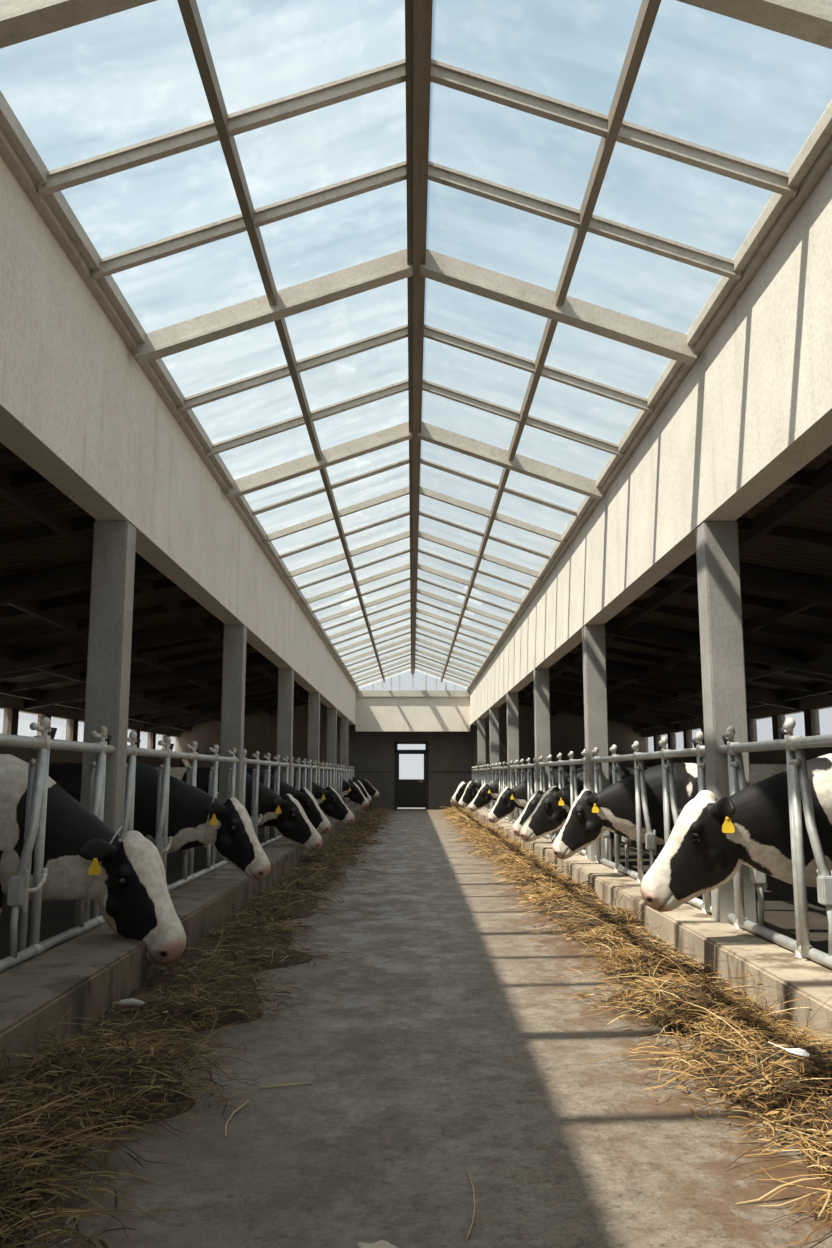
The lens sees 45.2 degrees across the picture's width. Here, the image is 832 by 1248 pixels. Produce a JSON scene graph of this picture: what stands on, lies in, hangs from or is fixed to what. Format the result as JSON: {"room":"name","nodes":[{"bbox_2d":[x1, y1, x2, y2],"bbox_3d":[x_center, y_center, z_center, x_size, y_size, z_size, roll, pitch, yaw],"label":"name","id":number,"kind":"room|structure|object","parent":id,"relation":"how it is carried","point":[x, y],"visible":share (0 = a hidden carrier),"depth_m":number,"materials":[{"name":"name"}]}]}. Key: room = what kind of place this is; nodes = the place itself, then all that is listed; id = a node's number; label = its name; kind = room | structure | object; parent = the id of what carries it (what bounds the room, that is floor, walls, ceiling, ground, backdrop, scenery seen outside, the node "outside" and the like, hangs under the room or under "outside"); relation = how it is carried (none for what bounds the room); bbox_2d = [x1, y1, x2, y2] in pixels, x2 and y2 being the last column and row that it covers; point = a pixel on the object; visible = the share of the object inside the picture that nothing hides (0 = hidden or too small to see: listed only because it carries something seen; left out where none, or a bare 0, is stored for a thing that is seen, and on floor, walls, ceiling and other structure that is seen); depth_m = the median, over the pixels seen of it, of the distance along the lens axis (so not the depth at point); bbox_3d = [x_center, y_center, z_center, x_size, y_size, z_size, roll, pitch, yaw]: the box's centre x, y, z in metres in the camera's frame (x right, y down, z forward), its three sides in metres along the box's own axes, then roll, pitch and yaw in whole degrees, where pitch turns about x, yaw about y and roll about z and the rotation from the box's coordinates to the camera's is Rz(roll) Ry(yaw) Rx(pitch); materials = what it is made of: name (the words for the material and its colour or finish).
{"room":"farm building","nodes":[
{"label":"farm building","id":0,"kind":"room"},
{"bbox_2d":[0,694,180,766],"bbox_3d":[-7.173,1.447,12.015,0.150,2.750,37.450,0,-9,0],"label":"wall","id":1,"kind":"structure","parent":0,"point":[7,702],"depth_m":20.11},
{"bbox_2d":[2,709,169,748],"bbox_3d":[-7.170,0.824,11.346,0.150,0.580,35.940,0,-9,0],"label":"window","id":2,"kind":"structure","parent":1,"relation":"in","point":[11,717],"depth_m":20.78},
{"bbox_2d":[0,442,305,725],"bbox_3d":[-4.623,-0.108,12.262,5.450,1.060,37.450,0,-9,0],"label":"ceiling","id":3,"kind":"structure","parent":0,"point":[56,551],"depth_m":12.19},
{"bbox_2d":[0,156,355,724],"bbox_3d":[-1.821,-0.256,11.790,0.190,1.050,36.450,0,-9,0],"label":"wall","id":4,"kind":"structure","parent":0,"point":[77,406],"depth_m":5.68,"materials":[{"name":"paint"}]},
{"bbox_2d":[9,470,49,488],"bbox_3d":[-4.489,-0.779,7.353,5.198,1.068,0.060,0,-9,0],"label":"beam","id":5,"kind":"structure","parent":4,"relation":"attached to","point":[22,479],"depth_m":7.38,"materials":[{"name":"metal"}]},
{"bbox_2d":[0,516,95,545],"bbox_3d":[-4.494,-0.576,8.687,5.198,1.068,0.060,0,-9,0],"label":"beam","id":6,"kind":"structure","parent":4,"relation":"attached to","point":[87,523],"depth_m":8.70,"materials":[{"name":"metal"}]},
{"bbox_2d":[0,553,162,603],"bbox_3d":[-4.500,-0.284,10.140,5.224,1.206,0.120,0,-9,0],"label":"beam","id":7,"kind":"structure","parent":4,"relation":"attached to","point":[18,587],"depth_m":10.11,"materials":[{"name":"metal"}]},
{"bbox_2d":[0,579,178,618],"bbox_3d":[-4.505,-0.158,11.436,5.198,1.068,0.060,0,-9,0],"label":"beam","id":8,"kind":"structure","parent":4,"relation":"attached to","point":[166,583],"depth_m":11.42,"materials":[{"name":"wood"}]},
{"bbox_2d":[0,599,201,642],"bbox_3d":[-4.511,0.045,12.770,5.198,1.068,0.060,0,-9,0],"label":"beam","id":9,"kind":"structure","parent":4,"relation":"attached to","point":[84,623],"depth_m":12.75,"materials":[{"name":"wood"}]},
{"bbox_2d":[0,634,223,679],"bbox_3d":[-4.522,0.462,15.519,5.198,1.068,0.060,0,-9,0],"label":"beam","id":10,"kind":"structure","parent":4,"relation":"attached to","point":[205,639],"depth_m":15.49,"materials":[{"name":"wood"}]},
{"bbox_2d":[0,617,224,674],"bbox_3d":[-4.516,0.336,14.223,5.224,1.206,0.120,0,-9,0],"label":"beam","id":11,"kind":"structure","parent":4,"relation":"attached to","point":[164,635],"depth_m":14.18,"materials":[{"name":"wood"}]},
{"bbox_2d":[8,642,251,691],"bbox_3d":[-4.527,0.665,16.853,5.198,1.068,0.060,0,-9,0],"label":"beam","id":12,"kind":"structure","parent":4,"relation":"attached to","point":[217,650],"depth_m":16.82,"materials":[{"name":"wood"}]},
{"bbox_2d":[24,652,272,708],"bbox_3d":[-4.533,0.957,18.306,5.224,1.206,0.120,0,-9,0],"label":"beam","id":13,"kind":"structure","parent":4,"relation":"attached to","point":[215,667],"depth_m":18.24,"materials":[{"name":"metal"}]},
{"bbox_2d":[73,668,278,710],"bbox_3d":[-4.544,1.286,20.936,5.198,1.068,0.060,0,-9,0],"label":"trim","id":14,"kind":"structure","parent":4,"relation":"attached to","point":[273,671],"depth_m":20.90,"materials":[{"name":"metal"}]},
{"bbox_2d":[0,90,358,690],"bbox_3d":[-1.772,-0.775,11.869,0.290,0.100,36.450,0,-9,0],"label":"trim","id":15,"kind":"structure","parent":4,"relation":"on","point":[17,150],"depth_m":5.40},
{"bbox_2d":[128,678,297,715],"bbox_3d":[-4.550,1.577,22.389,5.224,1.206,0.120,0,-9,0],"label":"trim","id":16,"kind":"structure","parent":4,"relation":"attached to","point":[264,684],"depth_m":22.32,"materials":[{"name":"metal"}]},
{"bbox_2d":[129,686,303,721],"bbox_3d":[-4.560,1.906,25.020,5.198,1.068,0.060,0,-9,0],"label":"trim","id":17,"kind":"structure","parent":4,"relation":"attached to","point":[296,688],"depth_m":24.96,"materials":[{"name":"metal"}]},
{"bbox_2d":[144,690,308,729],"bbox_3d":[-4.566,2.198,26.472,5.224,1.206,0.120,0,-9,0],"label":"trim","id":18,"kind":"structure","parent":4,"relation":"attached to","point":[271,701],"depth_m":26.38,"materials":[{"name":"metal"}]},
{"bbox_2d":[177,0,384,681],"bbox_3d":[-0.874,-1.034,11.912,0.044,0.085,36.450,0,-9,0],"label":"trim","id":19,"kind":"structure","parent":4,"relation":"attached to","point":[189,9],"depth_m":4.99,"materials":[{"name":"paint"}]},
{"bbox_2d":[275,511,549,560],"bbox_3d":[-0.021,-1.061,11.915,3.321,0.620,0.070,0,-9,0],"label":"beam","id":20,"kind":"structure","parent":4,"relation":"attached to","point":[407,513],"depth_m":11.89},
{"bbox_2d":[340,637,485,664],"bbox_3d":[-0.066,0.602,22.788,3.331,0.648,0.060,0,-9,0],"label":"beam","id":21,"kind":"structure","parent":4,"relation":"attached to","point":[409,638],"depth_m":22.76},
{"bbox_2d":[346,648,479,672],"bbox_3d":[-0.073,0.903,24.765,3.331,0.648,0.060,0,-9,0],"label":"beam","id":22,"kind":"structure","parent":4,"relation":"attached to","point":[409,649],"depth_m":24.74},
{"bbox_2d":[323,599,503,631],"bbox_3d":[-0.045,-0.159,17.846,3.321,0.620,0.070,0,-9,0],"label":"trim","id":23,"kind":"structure","parent":4,"relation":"attached to","point":[408,600],"depth_m":17.82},
{"bbox_2d":[332,617,494,645],"bbox_3d":[-0.053,0.142,19.824,3.321,0.620,0.070,0,-9,0],"label":"trim","id":24,"kind":"structure","parent":4,"relation":"attached to","point":[407,618],"depth_m":19.80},
{"bbox_2d":[302,563,524,604],"bbox_3d":[-0.034,-0.600,14.879,3.331,0.648,0.060,0,-9,0],"label":"beam","id":25,"kind":"structure","parent":4,"relation":"attached to","point":[407,566],"depth_m":14.85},
{"bbox_2d":[334,624,492,653],"bbox_3d":[-0.058,0.302,20.811,3.331,0.648,0.060,0,-9,0],"label":"beam","id":26,"kind":"structure","parent":4,"relation":"attached to","point":[408,625],"depth_m":20.78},
{"bbox_2d":[285,530,541,578],"bbox_3d":[-0.025,-0.900,12.902,3.331,0.648,0.060,0,-9,0],"label":"beam","id":27,"kind":"structure","parent":4,"relation":"attached to","point":[401,536],"depth_m":12.88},
{"bbox_2d":[315,588,511,624],"bbox_3d":[-0.042,-0.299,16.856,3.331,0.648,0.060,0,-9,0],"label":"beam","id":28,"kind":"structure","parent":4,"relation":"attached to","point":[404,592],"depth_m":16.83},
{"bbox_2d":[326,608,500,640],"bbox_3d":[-0.050,0.001,18.834,3.331,0.648,0.060,0,-9,0],"label":"beam","id":29,"kind":"structure","parent":4,"relation":"attached to","point":[418,610],"depth_m":18.81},
{"bbox_2d":[262,486,565,543],"bbox_3d":[-0.018,-1.201,10.925,3.331,0.648,0.060,0,-9,0],"label":"beam","id":30,"kind":"structure","parent":4,"relation":"attached to","point":[432,494],"depth_m":10.90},
{"bbox_2d":[252,458,576,515],"bbox_3d":[-0.013,-1.361,9.937,3.321,0.620,0.070,0,-9,0],"label":"beam","id":31,"kind":"structure","parent":4,"relation":"attached to","point":[405,461],"depth_m":9.92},
{"bbox_2d":[206,379,623,456],"bbox_3d":[-0.005,-1.647,7.958,3.331,0.648,0.070,0,-9,0],"label":"beam","id":32,"kind":"structure","parent":4,"relation":"attached to","point":[402,386],"depth_m":7.94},
{"bbox_2d":[312,577,517,614],"bbox_3d":[-0.037,-0.460,15.869,3.321,0.620,0.070,0,-9,0],"label":"trim","id":33,"kind":"structure","parent":4,"relation":"attached to","point":[408,578],"depth_m":15.85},
{"bbox_2d":[227,421,602,499],"bbox_3d":[-0.009,-1.466,8.922,3.348,0.712,0.110,0,-9,0],"label":"beam","id":34,"kind":"structure","parent":4,"relation":"attached to","point":[399,433],"depth_m":8.89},
{"bbox_2d":[177,324,653,412],"bbox_3d":[-0.002,-1.794,6.989,3.331,0.648,0.070,0,-9,0],"label":"beam","id":35,"kind":"structure","parent":4,"relation":"attached to","point":[401,332],"depth_m":6.97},
{"bbox_2d":[298,549,532,591],"bbox_3d":[-0.029,-0.760,13.892,3.321,0.620,0.070,0,-9,0],"label":"trim","id":36,"kind":"structure","parent":4,"relation":"attached to","point":[407,550],"depth_m":13.87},
{"bbox_2d":[135,249,696,365],"bbox_3d":[0.002,-1.911,5.995,3.348,0.712,0.110,0,-9,0],"label":"beam","id":37,"kind":"structure","parent":4,"relation":"attached to","point":[243,316],"depth_m":5.96,"materials":[{"name":"metal"}]},
{"bbox_2d":[0,0,831,48],"bbox_3d":[0.013,-2.295,3.474,3.348,0.712,0.110,0,-9,0],"label":"beam","id":38,"kind":"structure","parent":4,"relation":"attached to","point":[810,21],"depth_m":3.44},
{"bbox_2d":[91,161,742,280],"bbox_3d":[0.006,-2.077,5.130,3.331,0.648,0.070,0,-9,0],"label":"roof rafter","id":39,"kind":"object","parent":4,"relation":"attached to","point":[395,173],"depth_m":5.11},
{"bbox_2d":[36,59,798,197],"bbox_3d":[0.009,-2.188,4.399,3.331,0.648,0.070,0,-9,0],"label":"beam","id":40,"kind":"structure","parent":4,"relation":"attached to","point":[640,137],"depth_m":4.38,"materials":[{"name":"metal"}]},
{"bbox_2d":[405,0,432,674],"bbox_3d":[-0.021,-1.301,11.956,0.110,0.155,36.450,0,-9,0],"label":"trim","id":41,"kind":"structure","parent":4,"relation":"attached to","point":[418,13],"depth_m":5.47,"materials":[{"name":"paint"}]},
{"bbox_2d":[441,0,660,681],"bbox_3d":[0.831,-1.033,11.919,0.044,0.085,36.450,0,-9,0],"label":"trim","id":42,"kind":"structure","parent":4,"relation":"attached to","point":[648,10],"depth_m":4.99,"materials":[{"name":"paint"}]},
{"bbox_2d":[175,702,647,809],"bbox_3d":[-0.123,3.826,30.496,14.400,3.600,0.150,0,-9,0],"label":"wall","id":43,"kind":"structure","parent":0,"point":[368,751],"depth_m":30.44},
{"bbox_2d":[0,685,189,730],"bbox_3d":[-6.848,0.402,12.075,0.080,0.130,37.250,0,-9,0],"label":"trim","id":44,"kind":"structure","parent":43,"relation":"attached to","point":[25,694],"depth_m":19.57,"materials":[{"name":"metal"}]},
{"bbox_2d":[0,648,220,721],"bbox_3d":[-5.648,0.182,12.113,0.080,0.130,37.250,0,-9,0],"label":"beam","id":45,"kind":"structure","parent":43,"relation":"attached to","point":[5,655],"depth_m":16.49,"materials":[{"name":"metal"}]},
{"bbox_2d":[4,599,272,715],"bbox_3d":[-4.348,-0.055,12.154,0.080,0.130,37.250,0,-9,0],"label":"beam","id":46,"kind":"structure","parent":43,"relation":"attached to","point":[28,606],"depth_m":12.73,"materials":[{"name":"wood"}]},
{"bbox_2d":[0,468,307,704],"bbox_3d":[-3.048,-0.292,12.195,0.080,0.130,37.250,0,-9,0],"label":"beam","id":47,"kind":"structure","parent":43,"relation":"attached to","point":[23,498],"depth_m":8.79,"materials":[{"name":"wood"}]},
{"bbox_2d":[394,742,428,809],"bbox_3d":[-0.138,4.596,30.334,1.030,2.030,0.180,0,-9,0],"label":"door","id":48,"kind":"structure","parent":43,"relation":"in","point":[409,794],"depth_m":30.26,"materials":[{"name":"black"}]},
{"bbox_2d":[518,463,831,701],"bbox_3d":[2.952,-0.288,12.219,0.080,0.130,37.250,0,-9,0],"label":"beam","id":49,"kind":"structure","parent":43,"relation":"attached to","point":[799,498],"depth_m":8.57,"materials":[{"name":"metal"}]},
{"bbox_2d":[551,599,818,715],"bbox_3d":[4.252,-0.050,12.188,0.080,0.130,37.250,0,-9,0],"label":"beam","id":50,"kind":"structure","parent":43,"relation":"attached to","point":[794,606],"depth_m":12.71,"materials":[{"name":"wood"}]},
{"bbox_2d":[608,646,831,719],"bbox_3d":[5.552,0.189,12.157,0.080,0.130,37.250,0,-9,0],"label":"beam","id":51,"kind":"structure","parent":43,"relation":"attached to","point":[825,653],"depth_m":16.14,"materials":[{"name":"metal"}]},
{"bbox_2d":[633,683,831,730],"bbox_3d":[6.752,0.410,12.128,0.080,0.130,37.250,0,-9,0],"label":"beam","id":52,"kind":"structure","parent":43,"relation":"attached to","point":[826,688],"depth_m":17.96,"materials":[{"name":"metal"}]},
{"bbox_2d":[355,697,469,731],"bbox_3d":[-0.095,2.687,29.886,3.410,1.050,0.200,0,-9,0],"label":"wall","id":53,"kind":"structure","parent":0,"point":[373,714],"depth_m":29.79,"materials":[{"name":"paint"}]},
{"bbox_2d":[356,690,469,696],"bbox_3d":[-0.095,2.094,29.945,3.610,0.180,0.300,0,-9,0],"label":"trim","id":54,"kind":"structure","parent":53,"relation":"on","point":[359,693],"depth_m":29.80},
{"bbox_2d":[0,810,831,1247],"bbox_3d":[-0.049,2.860,11.829,14.400,0.100,37.450,0,-9,0],"label":"floor","id":55,"kind":"structure","parent":0,"point":[439,1056],"depth_m":3.01,"materials":[{"name":"concrete"}]},
{"bbox_2d":[0,717,115,973],"bbox_3d":[-1.721,0.923,3.663,0.135,1.275,4.005,0,-9,0],"label":"railing","id":56,"kind":"object","parent":55,"relation":"on","point":[19,889],"visible":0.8,"depth_m":4.57,"materials":[{"name":"grey metal"}]},
{"bbox_2d":[0,754,186,965],"bbox_3d":[-2.468,1.216,5.041,2.704,1.110,0.674,0,-9,-2],"label":"cow","id":57,"kind":"object","parent":55,"relation":"on","point":[85,859],"visible":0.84,"depth_m":4.92},
{"bbox_2d":[74,520,135,926],"bbox_3d":[-1.808,0.634,5.834,0.200,2.500,0.200,0,-9,0],"label":"concrete column","id":58,"kind":"structure","parent":55,"relation":"on","point":[114,541],"depth_m":5.82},
{"bbox_2d":[27,761,270,879],"bbox_3d":[-2.443,1.575,7.405,2.775,1.112,0.673,0,-9,-2],"label":"cow","id":59,"kind":"object","parent":55,"relation":"on","point":[196,818],"visible":0.42,"depth_m":7.26},
{"bbox_2d":[123,731,238,891],"bbox_3d":[-1.738,1.544,7.747,0.135,1.275,4.005,0,-9,0],"label":"railing","id":60,"kind":"object","parent":55,"relation":"on","point":[133,750],"visible":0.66,"depth_m":7.01,"materials":[{"name":"grey metal"}]},
{"bbox_2d":[0,803,368,1082],"bbox_3d":[-1.518,2.651,11.501,0.402,0.215,36.738,0,-9,0],"label":"curb","id":61,"kind":"object","parent":55,"relation":"on","point":[84,975],"depth_m":4.33,"materials":[{"name":"concrete"}]},
{"bbox_2d":[292,757,317,791],"bbox_3d":[-1.771,2.785,15.913,0.135,1.275,4.005,0,-9,0],"label":"railing","id":62,"kind":"object","parent":61,"relation":"on","point":[298,766],"visible":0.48,"depth_m":15.95,"materials":[{"name":"grey metal"}]},
{"bbox_2d":[319,761,334,816],"bbox_3d":[-1.788,3.406,19.996,0.135,1.275,4.005,0,-9,0],"label":"railing","id":63,"kind":"object","parent":61,"relation":"on","point":[326,779],"visible":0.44,"depth_m":20.04,"materials":[{"name":"grey metal"}]},
{"bbox_2d":[0,805,396,1247],"bbox_3d":[-0.802,3.217,15.392,1.088,0.284,27.801,0,-9,0],"label":"hay","id":64,"kind":"object","parent":55,"relation":"on","point":[124,1072],"visible":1,"depth_m":3.18},
{"bbox_2d":[217,624,246,862],"bbox_3d":[-1.825,1.254,9.917,0.200,2.500,0.200,0,-9,0],"label":"concrete column","id":65,"kind":"structure","parent":55,"relation":"on","point":[235,635],"depth_m":9.90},
{"bbox_2d":[154,766,321,860],"bbox_3d":[-2.452,2.192,11.461,2.788,1.110,0.676,0,-9,0],"label":"cow","id":66,"kind":"object","parent":55,"relation":"on","point":[285,813],"visible":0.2,"depth_m":11.29},
{"bbox_2d":[242,749,289,847],"bbox_3d":[-1.754,2.165,11.830,0.135,1.275,4.005,0,-9,0],"label":"railing","id":67,"kind":"object","parent":55,"relation":"on","point":[257,762],"visible":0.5,"depth_m":11.54,"materials":[{"name":"grey metal"}]},
{"bbox_2d":[276,668,293,835],"bbox_3d":[-1.841,1.875,14.000,0.200,2.500,0.200,0,-9,0],"label":"concrete column","id":68,"kind":"structure","parent":55,"relation":"on","point":[285,675],"depth_m":13.99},
{"bbox_2d":[246,768,330,833],"bbox_3d":[-2.483,2.454,13.186,2.734,1.111,0.670,0,-9,-2],"label":"cow","id":69,"kind":"object","parent":55,"relation":"on","point":[306,799],"visible":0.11,"depth_m":13.05},
{"bbox_2d":[270,770,354,824],"bbox_3d":[-2.460,3.075,17.270,2.812,1.111,0.671,0,-9,-2],"label":"cow","id":70,"kind":"object","parent":55,"relation":"on","point":[329,801],"visible":0.2,"depth_m":17.15},
{"bbox_2d":[307,693,319,784],"bbox_3d":[-1.858,2.496,18.083,0.200,2.500,0.200,0,-9,0],"label":"concrete column","id":71,"kind":"structure","parent":55,"relation":"on","point":[313,743],"depth_m":18.07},
{"bbox_2d":[327,708,336,789],"bbox_3d":[-1.875,3.116,22.166,0.200,2.500,0.200,0,-9,0],"label":"concrete column","id":72,"kind":"structure","parent":55,"relation":"on","point":[331,712],"depth_m":22.16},
{"bbox_2d":[301,771,368,807],"bbox_3d":[-2.526,4.190,24.605,2.747,1.111,0.670,0,-9,-2],"label":"cow","id":73,"kind":"object","parent":55,"relation":"on","point":[352,791],"visible":0.2,"depth_m":24.50},
{"bbox_2d":[340,718,347,806],"bbox_3d":[-1.891,3.737,26.249,0.200,2.500,0.200,0,-9,0],"label":"concrete column","id":74,"kind":"structure","parent":55,"relation":"on","point":[343,721],"depth_m":26.24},
{"bbox_2d":[477,718,485,780],"bbox_3d":[1.729,3.739,26.264,0.200,2.500,0.200,0,-9,0],"label":"concrete column","id":75,"kind":"structure","parent":55,"relation":"on","point":[481,731],"depth_m":26.26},
{"bbox_2d":[489,708,499,810],"bbox_3d":[1.745,3.119,22.180,0.200,2.500,0.200,0,-9,0],"label":"concrete column","id":76,"kind":"structure","parent":55,"relation":"on","point":[493,712],"depth_m":22.17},
{"bbox_2d":[469,771,533,811],"bbox_3d":[2.430,3.572,20.541,2.685,1.111,0.670,0,-9,1],"label":"cow","id":77,"kind":"object","parent":55,"relation":"on","point":[487,793],"visible":0.15,"depth_m":20.44},
{"bbox_2d":[506,693,519,821],"bbox_3d":[1.762,2.498,18.097,0.200,2.500,0.200,0,-9,0],"label":"concrete column","id":78,"kind":"structure","parent":55,"relation":"on","point":[512,698],"depth_m":18.09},
{"bbox_2d":[509,758,535,822],"bbox_3d":[1.729,2.788,15.927,0.135,1.275,4.005,0,-9,0],"label":"railing","id":79,"kind":"object","parent":55,"relation":"on","point":[514,777],"visible":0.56,"depth_m":16.07,"materials":[{"name":"grey metal"}]},
{"bbox_2d":[533,668,550,834],"bbox_3d":[1.778,1.877,14.014,0.200,2.500,0.200,0,-9,0],"label":"concrete column","id":80,"kind":"structure","parent":55,"relation":"on","point":[541,675],"depth_m":14.00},
{"bbox_2d":[513,767,583,836],"bbox_3d":[2.500,2.323,12.324,2.619,1.111,0.675,0,-9,-2],"label":"cow","id":81,"kind":"object","parent":55,"relation":"on","point":[535,798],"visible":0.07,"depth_m":12.29},
{"bbox_2d":[488,769,636,841],"bbox_3d":[2.457,2.819,15.590,2.681,1.112,0.673,0,-9,1],"label":"cow","id":82,"kind":"object","parent":55,"relation":"on","point":[509,799],"visible":0.19,"depth_m":15.49},
{"bbox_2d":[538,749,587,857],"bbox_3d":[1.746,2.167,11.844,0.135,1.275,4.005,0,-9,0],"label":"railing","id":83,"kind":"object","parent":55,"relation":"on","point":[572,762],"visible":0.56,"depth_m":11.86,"materials":[{"name":"grey metal"}]},
{"bbox_2d":[519,766,650,860],"bbox_3d":[2.492,2.194,11.467,2.622,1.108,0.694,0,-9,0],"label":"cow","id":84,"kind":"object","parent":55,"relation":"on","point":[550,814],"visible":0.2,"depth_m":11.31},
{"bbox_2d":[582,625,611,860],"bbox_3d":[1.795,1.257,9.931,0.200,2.500,0.200,0,-9,0],"label":"concrete column","id":85,"kind":"structure","parent":55,"relation":"on","point":[593,636],"depth_m":9.91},
{"bbox_2d":[438,803,831,1247],"bbox_3d":[0.914,3.174,15.361,1.065,0.361,27.733,0,-9,0],"label":"hay","id":86,"kind":"object","parent":55,"relation":"on","point":[731,1033],"visible":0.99,"depth_m":3.88},
{"bbox_2d":[463,804,831,1044],"bbox_3d":[1.614,2.668,11.511,0.337,0.185,36.738,0,-9,0],"label":"curb","id":87,"kind":"object","parent":55,"relation":"on","point":[735,949],"depth_m":4.98,"materials":[{"name":"concrete"}]},
{"bbox_2d":[491,762,507,819],"bbox_3d":[1.712,3.408,20.010,0.135,1.275,4.005,0,-9,0],"label":"railing","id":88,"kind":"object","parent":87,"relation":"on","point":[503,777],"visible":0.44,"depth_m":20.03,"materials":[{"name":"grey metal"}]},
{"bbox_2d":[591,731,711,913],"bbox_3d":[1.762,1.546,7.760,0.135,1.275,4.005,0,-9,0],"label":"railing","id":89,"kind":"object","parent":55,"relation":"on","point":[668,780],"visible":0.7,"depth_m":7.68,"materials":[{"name":"grey metal"}]},
{"bbox_2d":[552,762,786,859],"bbox_3d":[2.475,1.709,8.291,2.704,1.113,0.673,0,-9,1],"label":"cow","id":90,"kind":"object","parent":55,"relation":"on","point":[612,808],"visible":0.27,"depth_m":8.15},
{"bbox_2d":[695,521,757,923],"bbox_3d":[1.812,0.636,5.848,0.200,2.500,0.200,0,-9,0],"label":"concrete column","id":91,"kind":"structure","parent":55,"relation":"on","point":[717,542],"depth_m":5.83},
{"bbox_2d":[640,754,831,911],"bbox_3d":[2.479,1.215,5.046,2.727,1.113,0.706,0,-9,0],"label":"cow","id":92,"kind":"object","parent":55,"relation":"on","point":[709,841],"visible":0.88,"depth_m":4.91},
{"bbox_2d":[718,717,831,968],"bbox_3d":[1.778,0.926,3.677,0.135,1.275,4.005,0,-9,0],"label":"railing","id":93,"kind":"object","parent":55,"relation":"on","point":[797,772],"visible":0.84,"depth_m":4.59,"materials":[{"name":"grey metal"}]},
{"bbox_2d":[470,163,831,724],"bbox_3d":[1.778,-0.254,11.804,0.190,1.050,36.450,0,-9,0],"label":"wall","id":94,"kind":"structure","parent":0,"point":[754,408],"depth_m":5.80,"materials":[{"name":"paint"}]},
{"bbox_2d":[518,691,678,729],"bbox_3d":[4.379,2.203,26.508,5.175,1.206,0.120,0,-9,0],"label":"beam","id":95,"kind":"structure","parent":94,"relation":"attached to","point":[554,702],"depth_m":26.43,"materials":[{"name":"metal"}]},
{"bbox_2d":[522,686,693,721],"bbox_3d":[4.385,1.912,25.055,5.149,1.068,0.060,0,-9,0],"label":"beam","id":96,"kind":"structure","parent":94,"relation":"attached to","point":[554,693],"depth_m":25.01,"materials":[{"name":"metal"}]},
{"bbox_2d":[528,678,702,716],"bbox_3d":[4.395,1.583,22.424,5.175,1.206,0.120,0,-9,0],"label":"beam","id":97,"kind":"structure","parent":94,"relation":"attached to","point":[557,684],"depth_m":22.35,"materials":[{"name":"metal"}]},
{"bbox_2d":[467,100,831,690],"bbox_3d":[1.728,-0.773,11.883,0.290,0.100,36.450,0,-9,0],"label":"trim","id":98,"kind":"structure","parent":94,"relation":"on","point":[814,158],"depth_m":5.48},
{"bbox_2d":[549,669,749,710],"bbox_3d":[4.401,1.291,20.972,5.149,1.068,0.060,0,-9,0],"label":"beam","id":99,"kind":"structure","parent":94,"relation":"attached to","point":[565,674],"depth_m":20.94,"materials":[{"name":"metal"}]},
{"bbox_2d":[554,653,798,709],"bbox_3d":[4.412,0.962,18.341,5.175,1.206,0.120,0,-9,0],"label":"beam","id":100,"kind":"structure","parent":94,"relation":"attached to","point":[614,668],"depth_m":18.28,"materials":[{"name":"metal"}]},
{"bbox_2d":[575,642,831,694],"bbox_3d":[4.418,0.671,16.889,5.149,1.068,0.060,0,-9,0],"label":"beam","id":101,"kind":"structure","parent":94,"relation":"attached to","point":[612,651],"depth_m":16.86,"materials":[{"name":"metal"}]},
{"bbox_2d":[604,618,831,676],"bbox_3d":[4.428,0.342,14.258,5.175,1.206,0.120,0,-9,0],"label":"beam","id":102,"kind":"structure","parent":94,"relation":"attached to","point":[756,653],"depth_m":14.21,"materials":[{"name":"wood"}]},
{"bbox_2d":[610,637,831,681],"bbox_3d":[4.423,0.468,15.554,5.149,1.068,0.060,0,-9,0],"label":"beam","id":103,"kind":"structure","parent":94,"relation":"attached to","point":[615,639],"depth_m":15.53,"materials":[{"name":"wood"}]},
{"bbox_2d":[627,600,831,644],"bbox_3d":[4.434,0.050,12.806,5.149,1.068,0.060,0,-9,0],"label":"beam","id":104,"kind":"structure","parent":94,"relation":"attached to","point":[792,633],"depth_m":12.78,"materials":[{"name":"wood"}]},
{"bbox_2d":[652,579,831,620],"bbox_3d":[4.440,-0.153,11.471,5.149,1.068,0.060,0,-9,0],"label":"beam","id":105,"kind":"structure","parent":94,"relation":"attached to","point":[661,584],"depth_m":11.46,"materials":[{"name":"wood"}]},
{"bbox_2d":[667,554,831,605],"bbox_3d":[4.445,-0.279,10.175,5.175,1.206,0.120,0,-9,0],"label":"beam","id":106,"kind":"structure","parent":94,"relation":"attached to","point":[754,578],"depth_m":10.14,"materials":[{"name":"metal"}]},
{"bbox_2d":[735,518,831,547],"bbox_3d":[4.451,-0.571,8.723,5.149,1.068,0.060,0,-9,0],"label":"beam","id":107,"kind":"structure","parent":94,"relation":"attached to","point":[783,532],"depth_m":8.72,"materials":[{"name":"metal"}]},
{"bbox_2d":[782,471,831,492],"bbox_3d":[4.456,-0.774,7.388,5.149,1.068,0.060,0,-9,0],"label":"beam","id":108,"kind":"structure","parent":94,"relation":"attached to","point":[799,479],"depth_m":7.40,"materials":[{"name":"metal"}]},
{"bbox_2d":[519,445,831,725],"bbox_3d":[4.551,-0.103,12.298,5.400,1.060,37.450,0,-9,0],"label":"ceiling","id":109,"kind":"structure","parent":0,"point":[767,551],"depth_m":12.21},
{"bbox_2d":[643,694,831,766],"bbox_3d":[7.076,1.456,12.072,0.150,2.750,37.450,0,-9,0],"label":"wall","id":110,"kind":"structure","parent":0,"point":[821,701],"depth_m":19.83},
{"bbox_2d":[653,709,819,751],"bbox_3d":[7.080,0.833,11.403,0.150,0.580,35.940,0,-9,0],"label":"window","id":111,"kind":"structure","parent":110,"relation":"in","point":[811,717],"depth_m":19.56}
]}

